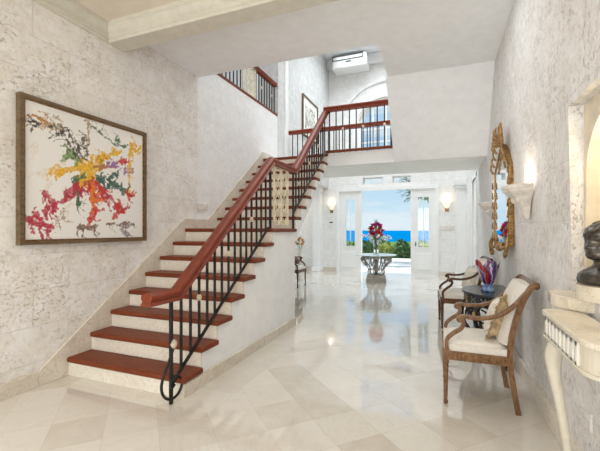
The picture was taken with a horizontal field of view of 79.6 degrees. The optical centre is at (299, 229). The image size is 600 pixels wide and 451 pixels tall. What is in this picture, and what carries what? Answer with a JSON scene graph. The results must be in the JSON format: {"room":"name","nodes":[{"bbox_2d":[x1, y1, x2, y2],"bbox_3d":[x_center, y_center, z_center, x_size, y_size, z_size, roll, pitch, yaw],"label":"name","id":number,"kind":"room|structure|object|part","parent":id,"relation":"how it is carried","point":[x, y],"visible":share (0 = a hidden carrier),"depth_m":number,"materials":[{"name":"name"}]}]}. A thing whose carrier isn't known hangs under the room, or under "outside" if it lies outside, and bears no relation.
{"room":"house entrance hall","nodes":[
{"label":"house entrance hall","id":0,"kind":"room"},
{"bbox_2d":[75,0,179,20],"bbox_3d":[-1.196,-2.205,0.304,3.810,0.290,5.700,0,0,21],"label":"ceiling","id":1,"kind":"structure","parent":0,"point":[109,10],"depth_m":3.32,"materials":[{"name":"paint"}]},
{"bbox_2d":[109,0,338,51],"bbox_3d":[-0.131,-2.120,3.044,3.810,0.460,0.180,0,0,21],"label":"beam","id":2,"kind":"structure","parent":1,"relation":"attached to","point":[279,7],"depth_m":3.28,"materials":[{"name":"beige paint"}]},
{"bbox_2d":[108,0,278,42],"bbox_3d":[-0.177,-1.975,2.924,3.810,0.170,0.078,0,0,21],"label":"trim","id":3,"kind":"structure","parent":2,"relation":"attached to","point":[181,12],"depth_m":3.31,"materials":[{"name":"beige paint"}]},
{"bbox_2d":[0,0,328,383],"bbox_3d":[-1.687,-2.000,4.948,0.470,6.600,14.000,0,0,21],"label":"wall","id":4,"kind":"structure","parent":0,"point":[48,291],"depth_m":3.68,"materials":[{"name":"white paint"}]},
{"bbox_2d":[0,371,38,400],"bbox_3d":[-3.085,1.238,0.663,0.028,0.125,5.000,0,0,21],"label":"baseboard","id":5,"kind":"structure","parent":4,"relation":"attached to","point":[11,388],"depth_m":2.85,"materials":[{"name":"stone"}]},
{"bbox_2d":[32,0,108,42],"bbox_3d":[-2.935,-1.975,0.981,0.078,0.170,5.700,0,0,21],"label":"trim","id":6,"kind":"structure","parent":4,"relation":"attached to","point":[72,11],"depth_m":3.31,"materials":[{"name":"beige paint"}]},
{"bbox_2d":[16,91,146,244],"bbox_3d":[-1.987,-0.485,3.450,0.055,1.210,1.310,0,0,21],"label":"painting","id":7,"kind":"object","parent":4,"relation":"attached to","point":[81,177],"visible":1,"depth_m":3.26,"materials":[{"name":"paint"}]},
{"bbox_2d":[198,203,207,209],"bbox_3d":[-1.377,-0.330,5.106,0.019,0.090,0.220,0,0,21],"label":"step light","id":8,"kind":"object","parent":4,"relation":"attached to","point":[201,206],"visible":1,"depth_m":5.08,"materials":[{"name":"beige plastic"}]},
{"bbox_2d":[217,66,277,116],"bbox_3d":[-0.979,-2.698,6.255,0.103,0.696,2.630,0,0,21],"label":"railing","id":9,"kind":"object","parent":4,"relation":"on","point":[257,70],"visible":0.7,"depth_m":6.64,"materials":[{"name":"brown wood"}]},
{"bbox_3d":[-0.907,-2.685,6.442,0.022,0.550,0.472,0,0,21],"label":"gilt panel","id":10,"kind":"part","parent":9,"relation":"part of","materials":[{"name":"metal"}]},
{"bbox_3d":[-0.978,-3.002,6.260,0.103,0.088,2.560,0,0,21],"label":"handrail","id":11,"kind":"part","parent":9,"relation":"part of","materials":[{"name":"brown wood"}]},
{"bbox_2d":[284,61,287,156],"bbox_3d":[-0.303,-3.345,7.843,0.050,3.910,0.160,0,0,21],"label":"trim","id":12,"kind":"structure","parent":4,"relation":"attached to","point":[285,62],"depth_m":7.79,"materials":[{"name":"white paint"}]},
{"bbox_2d":[302,93,317,143],"bbox_3d":[0.282,-2.975,9.761,0.050,1.050,1.200,0,0,21],"label":"picture","id":13,"kind":"object","parent":4,"relation":"attached to","point":[309,109],"visible":0.61,"depth_m":9.62},
{"bbox_2d":[305,104,314,128],"bbox_3d":[0.280,-2.975,9.762,0.006,0.650,0.760,0,0,21],"label":"print","id":14,"kind":"object","parent":13,"relation":"attached to","point":[309,111],"depth_m":9.69},
{"bbox_2d":[220,68,257,99],"bbox_3d":[-1.507,-3.825,7.989,1.400,2.950,0.200,0,0,21],"label":"wall","id":15,"kind":"structure","parent":0,"point":[249,68],"depth_m":7.79,"materials":[{"name":"white paint"}]},
{"bbox_2d":[0,257,561,450],"bbox_3d":[1.605,1.400,6.887,16.000,0.200,20.400,0,0,21],"label":"floor","id":16,"kind":"structure","parent":0,"point":[360,366],"depth_m":2.76,"materials":[{"name":"stone"}]},
{"bbox_2d":[38,152,327,398],"bbox_3d":[-0.710,-0.085,4.997,1.306,2.770,4.800,0,0,21],"label":"staircase","id":17,"kind":"structure","parent":16,"relation":"on","point":[124,342],"depth_m":3.68,"materials":[{"name":"white paint"}]},
{"bbox_2d":[141,110,328,404],"bbox_3d":[-0.287,-0.424,4.431,0.103,3.448,4.223,0,0,21],"label":"stair railing","id":18,"kind":"object","parent":17,"relation":"on","point":[184,283],"visible":0.98,"depth_m":3.42,"materials":[{"name":"brown wood"}]},
{"bbox_3d":[-0.666,0.565,3.456,0.024,1.202,1.649,0,0,21],"label":"rail","id":19,"kind":"part","parent":18,"relation":"part of","materials":[{"name":"metal"}]},
{"bbox_3d":[-0.287,-0.808,4.431,0.103,2.680,4.223,0,0,21],"label":"handrail","id":20,"kind":"part","parent":18,"relation":"part of","materials":[{"name":"brown wood"}]},
{"bbox_3d":[-0.352,-0.405,4.262,0.024,0.770,0.024,0,0,21],"label":"landing post","id":21,"kind":"part","parent":18,"relation":"part of","materials":[{"name":"metal"}]},
{"bbox_3d":[-0.240,-0.425,4.551,0.022,0.730,0.432,0,0,21],"label":"gilt panel","id":22,"kind":"part","parent":18,"relation":"part of","materials":[{"name":"metal"}]},
{"bbox_3d":[-0.093,-0.405,4.929,0.024,0.770,0.024,0,0,21],"label":"landing post","id":23,"kind":"part","parent":18,"relation":"part of","materials":[{"name":"metal"}]},
{"bbox_3d":[0.183,-0.809,5.639,0.024,1.163,1.505,0,0,21],"label":"rail","id":24,"kind":"part","parent":18,"relation":"part of","materials":[{"name":"metal"}]},
{"bbox_3d":[-0.920,1.248,4.033,0.965,0.105,2.320,0,0,21],"label":"skirting","id":25,"kind":"part","parent":17,"relation":"part of","materials":[{"name":"stone"}]},
{"bbox_2d":[297,248,302,279],"bbox_3d":[0.003,0.890,9.387,0.170,0.820,0.170,0,0,21],"label":"floor vase","id":26,"kind":"object","parent":16,"relation":"on","point":[300,252],"visible":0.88,"depth_m":9.33,"materials":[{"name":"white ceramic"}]},
{"bbox_2d":[295,237,304,248],"bbox_3d":[-0.001,0.359,9.407,0.287,0.366,0.284,0,0,21],"label":"bunch","id":27,"kind":"object","parent":26,"relation":"in","point":[299,238],"visible":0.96,"depth_m":9.37,"materials":[{"name":"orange plant"}]},
{"bbox_2d":[295,256,305,287],"bbox_3d":[-0.236,0.829,8.375,0.628,0.946,0.532,0,0,21],"label":"armchair","id":28,"kind":"object","parent":16,"relation":"on","point":[298,268],"visible":0.23,"depth_m":8.27,"materials":[{"name":"brown wood"}]},
{"bbox_3d":[-0.161,0.858,8.346,0.444,0.094,0.490,0,0,21],"label":"seat","id":29,"kind":"part","parent":28,"relation":"part of","materials":[{"name":"beige fabric"}]},
{"bbox_2d":[312,187,322,271],"bbox_3d":[0.521,-0.080,11.396,0.350,2.760,0.380,0,0,21],"label":"column","id":30,"kind":"structure","parent":16,"relation":"on","point":[318,198],"depth_m":11.29,"materials":[{"name":"white paint"}]},
{"bbox_2d":[356,253,396,282],"bbox_3d":[1.918,0.958,9.072,1.010,0.685,1.010,0,0,21],"label":"table","id":31,"kind":"object","parent":16,"relation":"on","point":[375,277],"visible":1,"depth_m":8.91,"materials":[{"name":"grey stone"}]},
{"bbox_2d":[373,241,378,254],"bbox_3d":[1.918,0.444,9.072,0.170,0.340,0.170,0,0,21],"label":"flower vase","id":32,"kind":"object","parent":31,"relation":"on","point":[376,246],"visible":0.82,"depth_m":9.01,"materials":[{"name":"clear glass"}]},
{"bbox_2d":[361,220,391,244],"bbox_3d":[1.933,0.160,9.106,0.768,0.880,0.740,0,0,21],"label":"flower arrangement","id":33,"kind":"object","parent":32,"relation":"in","point":[373,234],"visible":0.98,"depth_m":8.99,"materials":[{"name":"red plant"}]},
{"bbox_3d":[1.918,0.875,9.072,0.280,0.479,0.280,0,0,21],"label":"central stem","id":34,"kind":"part","parent":31,"relation":"part of","materials":[{"name":"grey metal"}]},
{"bbox_3d":[1.918,0.625,9.072,1.010,0.020,1.010,0,0,21],"label":"glass","id":35,"kind":"part","parent":31,"relation":"part of","materials":[{"name":"white"}]},
{"bbox_2d":[453,178,467,277],"bbox_3d":[4.402,-0.040,9.844,0.390,2.680,0.460,0,0,21],"label":"column","id":36,"kind":"structure","parent":16,"relation":"on","point":[459,184],"depth_m":9.69,"materials":[{"name":"white paint"}]},
{"bbox_2d":[438,256,492,328],"bbox_3d":[2.228,0.829,4.902,0.628,0.946,0.532,0,0,17],"label":"armchair","id":37,"kind":"object","parent":16,"relation":"on","point":[448,295],"visible":0.52,"depth_m":4.74,"materials":[{"name":"brown wood"}]},
{"bbox_3d":[2.023,1.093,5.221,0.048,0.415,0.046,0,0,17],"label":"leg","id":38,"kind":"part","parent":37,"relation":"part of","materials":[{"name":"brown wood"}]},
{"bbox_3d":[1.879,1.093,4.756,0.048,0.415,0.046,0,0,17],"label":"leg","id":39,"kind":"part","parent":37,"relation":"part of","materials":[{"name":"brown wood"}]},
{"bbox_3d":[2.151,0.932,4.926,0.461,0.065,0.522,0,0,17],"label":"seat frame","id":40,"kind":"part","parent":37,"relation":"part of","materials":[{"name":"brown wood"}]},
{"bbox_3d":[2.152,0.858,4.926,0.444,0.094,0.490,0,0,17],"label":"seat","id":41,"kind":"part","parent":37,"relation":"part of","materials":[{"name":"beige fabric"}]},
{"bbox_3d":[2.290,0.642,5.138,0.575,0.497,0.044,0,0,17],"label":"armrest","id":42,"kind":"part","parent":37,"relation":"part of","materials":[{"name":"brown wood"}]},
{"bbox_3d":[2.146,0.642,4.674,0.575,0.497,0.044,0,0,17],"label":"armrest","id":43,"kind":"part","parent":37,"relation":"part of","materials":[{"name":"brown wood"}]},
{"bbox_2d":[462,266,477,286],"bbox_3d":[2.294,0.655,4.837,0.226,0.356,0.330,0,0,7],"label":"cushion","id":44,"kind":"object","parent":37,"relation":"on","point":[470,271],"visible":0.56,"depth_m":4.75,"materials":[{"name":"beige fabric"}]},
{"bbox_3d":[2.399,0.607,4.849,0.232,0.447,0.444,0,0,17],"label":"backrest","id":45,"kind":"part","parent":37,"relation":"part of","materials":[{"name":"beige fabric"}]},
{"bbox_2d":[461,285,507,370],"bbox_3d":[1.929,0.965,3.778,0.493,0.670,0.964,0,0,21],"label":"table","id":46,"kind":"object","parent":16,"relation":"on","point":[473,293],"visible":0.43,"depth_m":3.63,"materials":[{"name":"black paint"}]},
{"bbox_3d":[1.779,1.006,3.836,0.157,0.559,0.060,0,0,21],"label":"leg","id":47,"kind":"part","parent":46,"relation":"part of","materials":[{"name":"black paint"}]},
{"bbox_3d":[1.773,1.006,3.558,0.157,0.559,0.060,0,0,-23],"label":"leg","id":48,"kind":"part","parent":46,"relation":"part of","materials":[{"name":"black paint"}]},
{"bbox_2d":[475,259,500,291],"bbox_3d":[1.941,0.470,3.715,0.234,0.318,0.232,0,0,21],"label":"glass vase","id":49,"kind":"object","parent":46,"relation":"on","point":[488,272],"visible":1,"depth_m":3.66,"materials":[{"name":"multicoloured glass"}]},
{"bbox_2d":[442,274,539,415],"bbox_3d":[1.452,0.829,2.824,0.628,0.946,0.532,0,0,21],"label":"armchair","id":50,"kind":"object","parent":16,"relation":"on","point":[461,343],"visible":0.94,"depth_m":2.63,"materials":[{"name":"brown wood"}]},
{"bbox_3d":[1.094,1.093,2.702,0.048,0.415,0.046,0,0,21],"label":"leg","id":51,"kind":"part","parent":50,"relation":"part of","materials":[{"name":"brown wood"}]},
{"bbox_3d":[1.378,0.858,2.853,0.444,0.094,0.490,0,0,21],"label":"seat","id":52,"kind":"part","parent":50,"relation":"part of","materials":[{"name":"beige fabric"}]},
{"bbox_3d":[1.530,0.642,3.054,0.575,0.497,0.044,0,0,21],"label":"armrest","id":53,"kind":"part","parent":50,"relation":"part of","materials":[{"name":"brown wood"}]},
{"bbox_3d":[1.377,0.932,2.853,0.461,0.065,0.522,0,0,21],"label":"seat frame","id":54,"kind":"part","parent":50,"relation":"part of","materials":[{"name":"brown wood"}]},
{"bbox_3d":[1.354,0.642,2.601,0.575,0.497,0.044,0,0,21],"label":"armrest","id":55,"kind":"part","parent":50,"relation":"part of","materials":[{"name":"brown wood"}]},
{"bbox_2d":[483,294,507,340],"bbox_3d":[1.529,0.665,2.766,0.258,0.418,0.407,0,0,43],"label":"cushion","id":56,"kind":"object","parent":50,"relation":"on","point":[491,327],"visible":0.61,"depth_m":2.66,"materials":[{"name":"beige fabric"}]},
{"bbox_3d":[1.688,1.121,2.993,0.087,0.364,0.030,0,0,21],"label":"leg","id":57,"kind":"part","parent":50,"relation":"part of","materials":[{"name":"brown wood"}]},
{"bbox_3d":[1.619,0.607,2.759,0.232,0.447,0.444,0,0,21],"label":"backrest","id":58,"kind":"part","parent":50,"relation":"part of","materials":[{"name":"beige fabric"}]},
{"bbox_3d":[1.512,1.121,2.540,0.087,0.364,0.030,0,0,21],"label":"leg","id":59,"kind":"part","parent":50,"relation":"part of","materials":[{"name":"brown wood"}]},
{"bbox_3d":[1.716,0.384,2.721,0.040,0.055,0.470,0,0,21],"label":"rail","id":60,"kind":"part","parent":50,"relation":"part of","materials":[{"name":"brown wood"}]},
{"bbox_2d":[542,309,599,450],"bbox_3d":[1.211,0.853,1.536,0.176,0.895,0.670,0,0,21],"label":"console table","id":61,"kind":"object","parent":16,"relation":"on","point":[573,335],"visible":0.99,"depth_m":1.60,"materials":[{"name":"stone"}]},
{"bbox_3d":[1.272,0.912,1.764,0.123,0.776,0.075,0,0,21],"label":"leg","id":62,"kind":"part","parent":61,"relation":"part of","materials":[{"name":"beige paint"}]},
{"bbox_3d":[1.157,0.479,1.595,0.007,0.090,0.452,0,0,21],"label":"fluted panel","id":63,"kind":"part","parent":61,"relation":"part of","materials":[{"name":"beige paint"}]},
{"bbox_3d":[1.214,0.532,1.534,0.170,0.015,0.656,0,0,21],"label":"moulding","id":64,"kind":"part","parent":61,"relation":"part of","materials":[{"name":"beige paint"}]},
{"bbox_2d":[149,0,514,76],"bbox_3d":[0.301,-2.235,4.153,3.810,0.230,2.200,0,0,21],"label":"ceiling","id":65,"kind":"structure","parent":0,"point":[410,36],"depth_m":3.94,"materials":[{"name":"paint"}]},
{"bbox_2d":[323,44,378,60],"bbox_3d":[0.982,-5.375,7.907,6.100,0.150,7.150,0,0,21],"label":"ceiling","id":66,"kind":"structure","parent":0,"point":[373,48],"depth_m":10.69,"materials":[{"name":"paint"}]},
{"bbox_2d":[295,63,464,275],"bbox_3d":[1.754,-2.000,11.271,7.100,6.600,0.280,0,0,21],"label":"wall","id":67,"kind":"structure","parent":0,"point":[342,87],"depth_m":11.13,"materials":[{"name":"white paint"}]},
{"bbox_2d":[327,203,335,212],"bbox_3d":[0.980,-0.690,11.350,0.273,0.300,0.133,0,0,21],"label":"wall sconce","id":68,"kind":"object","parent":67,"relation":"attached to","point":[331,205],"visible":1,"depth_m":11.35,"materials":[{"name":"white glass"}]},
{"bbox_2d":[340,191,359,271],"bbox_3d":[1.538,0.050,11.212,0.640,2.500,0.125,0,0,21],"label":"door","id":69,"kind":"structure","parent":67,"relation":"in","point":[349,201],"depth_m":11.22,"materials":[{"name":"white paint"}]},
{"bbox_3d":[1.539,0.920,11.215,0.460,0.480,0.020,0,0,21],"label":"panel","id":70,"kind":"part","parent":69,"relation":"part of","materials":[{"name":"white paint"}]},
{"bbox_3d":[1.584,-0.230,11.233,0.290,1.460,0.006,0,0,21],"label":"pane","id":71,"kind":"part","parent":69,"relation":"part of","materials":[{"name":"clear glass"}]},
{"bbox_2d":[332,52,368,75],"bbox_3d":[1.540,-5.035,10.928,1.050,0.390,0.514,0,0,21],"label":"air conditioner","id":72,"kind":"object","parent":67,"relation":"attached to","point":[355,62],"visible":0.95,"depth_m":10.75,"materials":[{"name":"white plastic"}]},
{"bbox_3d":[1.413,-5.150,10.710,0.930,0.140,0.012,0,0,21],"label":"grille frame","id":73,"kind":"part","parent":72,"relation":"part of","materials":[{"name":"white plastic"}]},
{"bbox_2d":[327,52,382,71],"bbox_3d":[2.730,-5.160,10.634,3.980,0.280,0.200,0,0,21],"label":"trim","id":74,"kind":"structure","parent":67,"relation":"attached to","point":[373,58],"depth_m":10.77,"materials":[{"name":"white paint"}]},
{"bbox_2d":[338,77,387,152],"bbox_3d":[2.561,-3.305,10.780,2.920,2.510,0.050,0,0,21],"label":"trim","id":75,"kind":"structure","parent":67,"relation":"attached to","point":[369,84],"depth_m":11.07,"materials":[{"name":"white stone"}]},
{"bbox_2d":[364,177,382,183],"bbox_3d":[2.263,-1.500,11.062,0.600,0.200,0.060,0,0,21],"label":"window","id":76,"kind":"structure","parent":67,"relation":"in","point":[379,180],"depth_m":11.05,"materials":[{"name":"glass"}]},
{"bbox_2d":[358,105,392,150],"bbox_3d":[2.619,-2.950,10.929,1.700,2.000,0.070,0,0,21],"label":"window","id":77,"kind":"structure","parent":67,"relation":"in","point":[380,108],"depth_m":11.04,"materials":[{"name":"glass"}]},
{"bbox_2d":[306,266,454,275],"bbox_3d":[1.369,1.240,11.259,6.390,0.120,0.020,0,0,21],"label":"baseboard","id":78,"kind":"structure","parent":67,"relation":"attached to","point":[441,273],"depth_m":11.38,"materials":[{"name":"stone"}]},
{"bbox_2d":[336,184,437,275],"bbox_3d":[2.568,-0.010,10.852,3.000,2.620,0.150,0,0,21],"label":"trim","id":79,"kind":"structure","parent":67,"relation":"attached to","point":[419,186],"depth_m":10.68,"materials":[{"name":"white paint"}]},
{"bbox_2d":[393,176,410,182],"bbox_3d":[3.046,-1.500,10.757,0.520,0.200,0.060,0,0,21],"label":"window","id":80,"kind":"structure","parent":67,"relation":"in","point":[400,179],"depth_m":10.75,"materials":[{"name":"glass"}]},
{"bbox_2d":[413,188,434,274],"bbox_3d":[3.584,0.050,10.417,0.610,2.500,0.125,0,0,21],"label":"door","id":81,"kind":"structure","parent":67,"relation":"in","point":[423,199],"depth_m":10.43,"materials":[{"name":"white paint"}]},
{"bbox_3d":[3.583,-0.230,10.455,0.300,1.460,0.006,0,0,21],"label":"pane","id":82,"kind":"part","parent":81,"relation":"part of","materials":[{"name":"clear glass"}]},
{"bbox_3d":[3.585,0.920,10.419,0.430,0.480,0.020,0,0,21],"label":"panel","id":83,"kind":"part","parent":81,"relation":"part of","materials":[{"name":"white paint"}]},
{"bbox_2d":[442,201,451,211],"bbox_3d":[4.130,-0.670,10.125,0.273,0.300,0.133,0,0,21],"label":"wall sconce","id":84,"kind":"object","parent":67,"relation":"attached to","point":[446,204],"visible":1,"depth_m":10.13,"materials":[{"name":"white glass"}]},
{"bbox_3d":[4.130,-0.715,10.125,0.273,0.210,0.133,0,0,21],"label":"lamp shade","id":85,"kind":"part","parent":84,"relation":"part of","materials":[{"name":"white glass"}]},
{"bbox_2d":[440,226,454,229],"bbox_3d":[4.166,-0.057,10.173,0.366,0.085,0.018,0,0,21],"label":"switch plate","id":86,"kind":"object","parent":67,"relation":"attached to","point":[441,227],"visible":1,"depth_m":10.16,"materials":[{"name":"beige plastic"}]},
{"bbox_2d":[397,189,410,201],"bbox_3d":[5.125,-0.937,13.638,2.916,4.506,2.888,0,0,21],"label":"tree","id":87,"kind":"object","parent":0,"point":[409,192],"visible":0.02,"depth_m":13.96,"materials":[{"name":"green plant"}]},
{"bbox_2d":[322,149,486,177],"bbox_3d":[1.305,-1.230,6.735,3.810,0.220,1.340,0,0,21],"label":"beam","id":88,"kind":"structure","parent":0,"point":[372,162],"depth_m":6.25,"materials":[{"name":"white paint"}]},
{"bbox_2d":[288,120,390,155],"bbox_3d":[0.886,-1.770,7.563,2.430,0.861,0.103,0,0,21],"label":"balcony railing","id":89,"kind":"object","parent":88,"relation":"on","point":[380,123],"visible":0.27,"depth_m":7.54,"materials":[{"name":"brown wood"}]},
{"bbox_3d":[0.886,-2.157,7.563,2.430,0.088,0.103,0,0,21],"label":"handrail","id":90,"kind":"part","parent":89,"relation":"part of","materials":[{"name":"brown wood"}]},
{"bbox_2d":[323,99,392,153],"bbox_3d":[0.983,-1.750,6.114,1.200,0.811,0.103,0,0,21],"label":"balcony railing","id":91,"kind":"object","parent":88,"relation":"on","point":[384,102],"visible":0.8,"depth_m":6.10,"materials":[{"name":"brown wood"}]},
{"bbox_3d":[0.983,-2.112,6.114,1.200,0.088,0.103,0,0,21],"label":"handrail","id":92,"kind":"part","parent":91,"relation":"part of","materials":[{"name":"brown wood"}]},
{"bbox_3d":[1.002,-1.367,6.110,1.160,0.045,0.055,0,0,21],"label":"rail","id":93,"kind":"part","parent":91,"relation":"part of","materials":[{"name":"brown wood"}]},
{"bbox_2d":[386,61,494,161],"bbox_3d":[2.008,-1.735,5.190,1.380,1.230,0.970,0,0,21],"label":"wall","id":94,"kind":"structure","parent":0,"point":[444,112],"depth_m":5.13,"materials":[{"name":"paint"}]},
{"bbox_2d":[465,0,599,450],"bbox_3d":[2.234,-2.000,3.423,0.517,6.600,14.000,0,0,21],"label":"wall","id":95,"kind":"structure","parent":0,"point":[547,67],"depth_m":2.46,"materials":[{"name":"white paint"}]},
{"bbox_2d":[473,179,475,265],"bbox_3d":[3.619,0.125,7.396,0.055,2.350,0.890,0,0,21],"label":"door","id":96,"kind":"structure","parent":95,"relation":"in","point":[474,181],"depth_m":7.56,"materials":[{"name":"white paint"}]},
{"bbox_2d":[472,170,478,266],"bbox_3d":[3.640,0.070,7.388,0.130,2.460,1.070,0,0,21],"label":"trim","id":97,"kind":"structure","parent":95,"relation":"attached to","point":[474,176],"depth_m":6.91,"materials":[{"name":"white paint"}]},
{"bbox_2d":[478,201,493,222],"bbox_3d":[2.451,-0.230,4.734,0.199,0.280,0.381,0,0,21],"label":"wall sconce","id":98,"kind":"object","parent":95,"relation":"attached to","point":[486,206],"depth_m":4.65,"materials":[{"name":"white stone"}]},
{"bbox_2d":[489,123,513,257],"bbox_3d":[2.120,-0.422,3.784,0.125,1.410,0.634,0,0,14],"label":"wall mirror","id":99,"kind":"object","parent":95,"relation":"attached to","point":[503,238],"visible":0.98,"depth_m":3.73,"materials":[{"name":"gold glass"}]},
{"bbox_2d":[496,153,507,241],"bbox_3d":[2.128,-0.362,3.786,0.010,0.970,0.440,0,0,14],"label":"mirror glass","id":100,"kind":"object","parent":99,"relation":"attached to","point":[501,172],"depth_m":3.80,"materials":[{"name":"white"}]},
{"bbox_3d":[2.138,-0.369,3.783,0.048,1.066,0.530,0,0,14],"label":"frame","id":101,"kind":"part","parent":99,"relation":"part of","materials":[{"name":"gold metal"}]},
{"bbox_2d":[501,183,533,218],"bbox_3d":[1.755,-0.230,2.944,0.199,0.280,0.381,0,0,21],"label":"wall sconce","id":102,"kind":"object","parent":95,"relation":"attached to","point":[520,194],"depth_m":2.85,"materials":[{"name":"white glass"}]},
{"bbox_2d":[484,309,581,450],"bbox_3d":[2.020,1.235,3.292,0.040,0.130,13.600,0,0,21],"label":"baseboard","id":103,"kind":"structure","parent":95,"relation":"attached to","point":[545,406],"depth_m":2.58,"materials":[{"name":"stone"}]},
{"bbox_2d":[548,289,594,313],"bbox_3d":[1.535,0.371,1.828,0.424,0.063,0.420,0,0,21],"label":"trim","id":104,"kind":"structure","parent":95,"relation":"attached to","point":[565,299],"depth_m":1.83,"materials":[{"name":"stone"}]},
{"bbox_2d":[576,283,599,303],"bbox_3d":[1.486,0.302,1.718,0.270,0.072,0.270,0,0,21],"label":"plinth","id":105,"kind":"object","parent":104,"relation":"on","point":[588,293],"visible":0.82,"depth_m":1.70,"materials":[{"name":"stone"}]},
{"bbox_2d":[576,220,599,286],"bbox_3d":[1.476,0.108,1.743,0.219,0.316,0.260,0,0,-9],"label":"bust","id":106,"kind":"object","parent":105,"relation":"on","point":[590,275],"visible":1,"depth_m":1.73,"materials":[{"name":"brown metal"}]},
{"bbox_2d":[581,404,592,432],"bbox_3d":[1.457,0.955,1.826,0.016,0.090,0.120,0,0,21],"label":"wall socket","id":107,"kind":"object","parent":95,"relation":"attached to","point":[586,416],"visible":0.99,"depth_m":1.81,"materials":[{"name":"white plastic"}]},
{"bbox_2d":[584,91,599,268],"bbox_3d":[1.596,-0.175,1.622,0.320,1.030,0.660,0,0,21],"label":"wall niche","id":108,"kind":"object","parent":95,"relation":"attached to","point":[592,107],"visible":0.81,"depth_m":1.94,"materials":[{"name":"paint"}]},
{"label":"outside","id":109,"kind":"structure","parent":0,"visible":0},
{"bbox_2d":[362,231,410,241],"bbox_3d":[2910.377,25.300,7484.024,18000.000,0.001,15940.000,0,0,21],"label":"sea","id":110,"kind":"structure","parent":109,"point":[406,235],"depth_m":1656.25,"materials":[{"name":"liquid"}]},
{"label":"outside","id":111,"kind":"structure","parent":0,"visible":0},
{"bbox_2d":[362,241,410,257],"bbox_3d":[6.612,1.560,30.798,70.000,0.280,27.800,0,0,21],"label":"lawn","id":112,"kind":"structure","parent":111,"point":[392,243],"depth_m":36.56,"materials":[{"name":"green plant"}]},
{"bbox_2d":[362,242,373,252],"bbox_3d":[3.356,1.065,17.741,1.230,0.962,1.002,0,0,21],"label":"shrub","id":113,"kind":"object","parent":112,"relation":"on","point":[365,246],"visible":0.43,"depth_m":17.60,"materials":[{"name":"green plant"}]},
{"bbox_2d":[362,239,373,252],"bbox_3d":[3.457,1.038,19.253,1.243,1.144,1.112,0,0,21],"label":"shrub","id":114,"kind":"object","parent":112,"relation":"on","point":[363,240],"visible":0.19,"depth_m":19.09,"materials":[{"name":"green plant"}]},
{"bbox_2d":[379,239,393,253],"bbox_3d":[4.376,0.990,18.924,1.261,1.112,1.104,0,0,21],"label":"shrub","id":115,"kind":"object","parent":112,"relation":"on","point":[382,241],"visible":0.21,"depth_m":18.71,"materials":[{"name":"green plant"}]},
{"bbox_2d":[379,242,397,257],"bbox_3d":[4.155,1.053,17.423,1.138,0.985,1.067,0,0,21],"label":"shrub","id":116,"kind":"object","parent":112,"relation":"on","point":[385,245],"visible":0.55,"depth_m":17.26,"materials":[{"name":"green plant"}]},
{"bbox_2d":[393,244,410,258],"bbox_3d":[4.938,1.086,17.100,1.146,0.919,1.071,0,0,21],"label":"shrub","id":117,"kind":"object","parent":112,"relation":"on","point":[403,247],"visible":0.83,"depth_m":16.98,"materials":[{"name":"green plant"}]},
{"bbox_2d":[393,238,410,257],"bbox_3d":[5.256,0.984,18.573,1.286,1.122,1.111,0,0,21],"label":"shrub","id":118,"kind":"object","parent":112,"relation":"on","point":[401,242],"visible":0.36,"depth_m":18.49,"materials":[{"name":"green plant"}]}
]}

